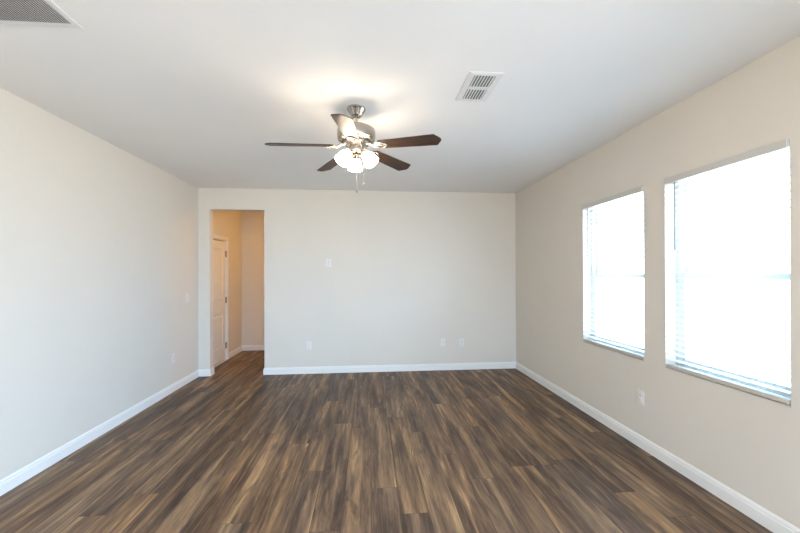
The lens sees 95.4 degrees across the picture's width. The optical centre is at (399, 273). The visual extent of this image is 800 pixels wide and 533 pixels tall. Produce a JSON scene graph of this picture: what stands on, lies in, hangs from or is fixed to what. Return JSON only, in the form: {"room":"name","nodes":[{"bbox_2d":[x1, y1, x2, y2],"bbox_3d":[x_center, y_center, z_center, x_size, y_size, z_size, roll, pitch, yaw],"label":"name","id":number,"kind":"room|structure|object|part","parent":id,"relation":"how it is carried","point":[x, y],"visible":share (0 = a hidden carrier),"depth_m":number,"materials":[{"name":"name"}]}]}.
{"room":"empty living room","nodes":[
{"label":"empty living room","id":0,"kind":"room"},
{"bbox_2d":[0,87,241,479],"bbox_3d":[-2.706,0.115,1.839,0.156,2.740,10.530,0,0,-5],"label":"wall","id":1,"kind":"structure","parent":0,"point":[99,241],"depth_m":3.18,"materials":[{"name":"paint"}]},
{"bbox_2d":[0,369,198,495],"bbox_3d":[-2.546,1.431,0.945,0.014,0.101,8.730,0,0,-5],"label":"baseboard","id":2,"kind":"structure","parent":1,"relation":"attached to","point":[18,477],"depth_m":3.12,"materials":[{"name":"paint"}]},
{"bbox_2d":[213,234,228,367],"bbox_3d":[-3.009,0.436,5.919,0.177,2.124,0.931,0,0,-5],"label":"door","id":3,"kind":"structure","parent":1,"relation":"in","point":[220,292],"depth_m":6.08,"materials":[{"name":"paint"}]},
{"bbox_3d":[-2.985,-0.007,5.918,0.010,0.880,0.535,0,0,-5],"label":"panel","id":4,"kind":"part","parent":3,"relation":"part of","materials":[{"name":"paint"}]},
{"bbox_3d":[-2.982,0.958,5.915,0.010,0.610,0.535,0,0,-5],"label":"panel","id":5,"kind":"part","parent":3,"relation":"part of","materials":[{"name":"paint"}]},
{"bbox_2d":[229,346,241,358],"bbox_3d":[-3.040,1.450,6.739,0.014,0.101,0.700,0,0,-5],"label":"baseboard","id":6,"kind":"structure","parent":1,"relation":"attached to","point":[239,349],"depth_m":6.71,"materials":[{"name":"paint"}]},
{"bbox_2d":[242,211,263,344],"bbox_3d":[-1.323,0.126,7.303,3.780,2.740,0.120,0,0,-5],"label":"wall","id":7,"kind":"structure","parent":0,"point":[252,221],"depth_m":7.11,"materials":[{"name":"paint"}]},
{"bbox_2d":[242,345,263,350],"bbox_3d":[-1.254,1.446,7.237,3.660,0.101,0.014,0,0,-5],"label":"baseboard","id":8,"kind":"structure","parent":7,"relation":"attached to","point":[244,347],"depth_m":7.09,"materials":[{"name":"paint"}]},
{"bbox_2d":[198,188,515,368],"bbox_3d":[-0.555,0.119,5.562,5.083,2.740,0.120,0,0,-5],"label":"wall","id":9,"kind":"structure","parent":0,"point":[409,271],"depth_m":5.52,"materials":[{"name":"paint"}]},
{"bbox_2d":[199,369,209,376],"bbox_3d":[-2.848,1.445,5.293,0.160,0.101,0.014,0,0,-5],"label":"baseboard","id":10,"kind":"structure","parent":9,"relation":"attached to","point":[202,372],"depth_m":5.29,"materials":[{"name":"paint"}]},
{"bbox_2d":[306,342,311,349],"bbox_3d":[-1.356,1.074,5.426,0.074,0.118,0.009,0,0,-5],"label":"wall outlet","id":11,"kind":"object","parent":9,"relation":"attached to","point":[308,344],"visible":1,"depth_m":5.42,"materials":[{"name":"white plastic"}]},
{"bbox_2d":[326,259,330,266],"bbox_3d":[-1.071,-0.157,5.452,0.080,0.118,0.013,0,0,-5],"label":"plate","id":12,"kind":"object","parent":9,"relation":"attached to","point":[328,261],"visible":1,"depth_m":5.45,"materials":[{"name":"white plastic"}]},
{"bbox_2d":[264,362,515,374],"bbox_3d":[-0.091,1.437,5.531,3.830,0.101,0.014,0,0,-5],"label":"baseboard","id":13,"kind":"structure","parent":9,"relation":"attached to","point":[482,365],"depth_m":5.52,"materials":[{"name":"paint"}]},
{"bbox_2d":[441,338,444,345],"bbox_3d":[0.663,1.055,5.596,0.070,0.114,0.017,0,0,-5],"label":"cable plate","id":14,"kind":"object","parent":9,"relation":"attached to","point":[442,339],"visible":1,"depth_m":5.60,"materials":[{"name":"white plastic"}]},
{"bbox_2d":[459,339,463,345],"bbox_3d":[0.951,1.067,5.625,0.074,0.118,0.009,0,0,-5],"label":"wall outlet","id":15,"kind":"object","parent":9,"relation":"attached to","point":[461,341],"visible":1,"depth_m":5.62,"materials":[{"name":"white plastic"}]},
{"bbox_2d":[0,350,772,532],"bbox_3d":[-0.575,1.529,2.003,5.743,0.100,10.800,0,0,-5],"label":"floor","id":16,"kind":"structure","parent":0,"point":[238,448],"depth_m":2.75,"materials":[{"name":"brown wood"}]},
{"bbox_2d":[0,0,799,192],"bbox_3d":[-0.584,-1.321,2.011,5.743,0.120,10.800,0,0,-5],"label":"ceiling","id":17,"kind":"structure","parent":0,"point":[196,91],"depth_m":2.29,"materials":[{"name":"paint"}]},
{"bbox_2d":[0,0,82,28],"bbox_3d":[-1.905,-1.254,1.531,0.620,0.010,0.620,0,0,-5],"label":"ceiling vent","id":18,"kind":"object","parent":17,"relation":"in","point":[39,13],"visible":1,"depth_m":1.77,"materials":[{"name":"metal"}]},
{"bbox_2d":[265,104,440,192],"bbox_3d":[-0.349,-0.931,2.739,1.251,0.657,1.230,0,0,-5],"label":"ceiling fan","id":19,"kind":"object","parent":17,"relation":"hanging from","point":[357,136],"visible":1,"depth_m":2.71,"materials":[{"name":"brown wood"}]},
{"bbox_3d":[-0.731,-0.938,2.659,0.483,0.035,0.134,-5,2,-17],"label":"blade","id":20,"kind":"part","parent":19,"relation":"part of","materials":[{"name":"brown wood"}]},
{"bbox_3d":[-0.571,-0.947,3.121,0.134,0.035,0.483,-2,-2,-35],"label":"blade","id":21,"kind":"part","parent":19,"relation":"part of","materials":[{"name":"brown wood"}]},
{"bbox_3d":[-0.419,-0.864,2.698,0.123,0.136,0.118,0,0,-5],"label":"lamp shade","id":22,"kind":"part","parent":19,"relation":"part of","materials":[{"name":"white glass"}]},
{"bbox_3d":[-0.341,-0.943,2.364,0.134,0.035,0.483,-1,4,1],"label":"blade","id":23,"kind":"part","parent":19,"relation":"part of","materials":[{"name":"brown wood"}]},
{"bbox_3d":[-0.359,-0.864,2.888,0.113,0.136,0.130,0,0,-5],"label":"lamp shade","id":24,"kind":"part","parent":19,"relation":"part of","materials":[{"name":"white glass"}]},
{"bbox_3d":[-0.225,-0.864,2.739,0.128,0.136,0.114,0,0,-5],"label":"lamp shade","id":25,"kind":"part","parent":19,"relation":"part of","materials":[{"name":"white glass"}]},
{"bbox_3d":[-0.082,-0.957,3.112,0.134,0.035,0.483,-1,-2,37],"label":"blade","id":26,"kind":"part","parent":19,"relation":"part of","materials":[{"name":"brown wood"}]},
{"bbox_3d":[0.060,-0.955,2.644,0.483,0.035,0.134,2,2,19],"label":"blade","id":27,"kind":"part","parent":19,"relation":"part of","materials":[{"name":"brown wood"}]},
{"bbox_2d":[455,71,503,101],"bbox_3d":[0.530,-1.253,2.474,0.225,0.020,0.385,0,0,-5],"label":"ceiling vent","id":28,"kind":"object","parent":17,"relation":"in","point":[477,86],"visible":1,"depth_m":2.44,"materials":[{"name":"metal"}]},
{"bbox_2d":[515,36,799,528],"bbox_3d":[2.273,0.098,1.365,0.170,2.740,8.730,0,0,-5],"label":"wall","id":29,"kind":"structure","parent":0,"point":[749,444],"depth_m":2.83,"materials":[{"name":"paint"}]},
{"bbox_2d":[583,192,643,361],"bbox_3d":[2.078,0.003,3.488,0.153,1.475,0.868,0,0,-5],"label":"window","id":30,"kind":"structure","parent":29,"relation":"in","point":[594,272],"depth_m":3.85,"materials":[{"name":"plastic"}]},
{"bbox_2d":[582,186,643,359],"bbox_3d":[2.020,-0.004,3.483,0.064,1.459,0.860,0,0,-5],"label":"window blind","id":31,"kind":"object","parent":30,"relation":"attached to","point":[637,190],"visible":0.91,"depth_m":3.41,"materials":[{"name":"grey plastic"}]},
{"bbox_3d":[2.026,0.712,3.482,0.050,0.027,0.852,0,0,-5],"label":"rail","id":32,"kind":"part","parent":31,"relation":"part of","materials":[{"name":"white plastic"}]},
{"bbox_3d":[2.023,0.010,3.183,0.002,1.410,0.002,0,0,-5],"label":"ladder cord","id":33,"kind":"part","parent":31,"relation":"part of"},
{"bbox_3d":[2.076,0.010,3.187,0.002,1.410,0.002,0,0,-5],"label":"ladder cord","id":34,"kind":"part","parent":31,"relation":"part of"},
{"bbox_3d":[2.049,0.736,3.483,0.091,0.010,0.868,0,0,-5],"label":"sill","id":35,"kind":"part","parent":30,"relation":"part of","materials":[{"name":"stone"}]},
{"bbox_3d":[2.111,0.346,3.490,0.024,0.684,0.784,0,0,-5],"label":"sash","id":36,"kind":"part","parent":30,"relation":"part of","materials":[{"name":"plastic"}]},
{"bbox_3d":[2.136,-0.334,3.494,0.022,0.757,0.784,0,0,-5],"label":"sash","id":37,"kind":"part","parent":30,"relation":"part of","materials":[{"name":"glass"}]},
{"bbox_2d":[637,389,643,405],"bbox_3d":[2.038,1.048,3.084,0.009,0.118,0.074,0,0,-5],"label":"wall outlet","id":38,"kind":"object","parent":29,"relation":"attached to","point":[640,394],"visible":1,"depth_m":3.08,"materials":[{"name":"white plastic"}]},
{"bbox_2d":[516,362,799,532],"bbox_3d":[2.048,1.423,2.948,0.014,0.101,5.530,0,0,-5],"label":"baseboard","id":39,"kind":"structure","parent":29,"relation":"attached to","point":[772,522],"depth_m":2.65,"materials":[{"name":"paint"}]},
{"bbox_2d":[665,149,790,407],"bbox_3d":[2.171,0.000,2.417,0.153,1.475,0.843,0,0,-5],"label":"window","id":40,"kind":"structure","parent":29,"relation":"in","point":[687,214],"depth_m":2.75,"materials":[{"name":"plastic"}]},
{"bbox_2d":[664,139,790,404],"bbox_3d":[2.113,-0.007,2.412,0.064,1.459,0.835,0,0,-5],"label":"window blind","id":41,"kind":"object","parent":40,"relation":"attached to","point":[781,145],"visible":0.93,"depth_m":2.30,"materials":[{"name":"grey plastic"}]},
{"bbox_3d":[2.065,0.008,2.697,0.002,1.410,0.002,0,0,25],"label":"ladder cord","id":42,"kind":"part","parent":41,"relation":"part of","materials":[{"name":"white fabric"}]},
{"bbox_3d":[2.118,0.008,2.701,0.002,1.410,0.002,0,0,-5],"label":"ladder cord","id":43,"kind":"part","parent":41,"relation":"part of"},
{"bbox_3d":[2.118,0.709,2.410,0.050,0.027,0.827,0,0,-5],"label":"rail","id":44,"kind":"part","parent":41,"relation":"part of","materials":[{"name":"white plastic"}]},
{"bbox_3d":[2.115,0.006,2.124,0.002,1.410,0.002,0,0,-5],"label":"ladder cord","id":45,"kind":"part","parent":41,"relation":"part of","materials":[{"name":"white fabric"}]},
{"bbox_3d":[2.167,0.006,2.128,0.002,1.410,0.002,0,0,-5],"label":"ladder cord","id":46,"kind":"part","parent":41,"relation":"part of","materials":[{"name":"white fabric"}]},
{"bbox_3d":[2.142,0.732,2.412,0.091,0.010,0.843,0,0,-5],"label":"sill","id":47,"kind":"part","parent":40,"relation":"part of","materials":[{"name":"stone"}]},
{"bbox_3d":[2.204,0.343,2.419,0.024,0.684,0.759,0,0,-5],"label":"sash","id":48,"kind":"part","parent":40,"relation":"part of","materials":[{"name":"plastic"}]},
{"bbox_3d":[2.229,-0.338,2.423,0.022,0.757,0.759,0,0,-5],"label":"sash","id":49,"kind":"part","parent":40,"relation":"part of","materials":[{"name":"glass"}]}
]}

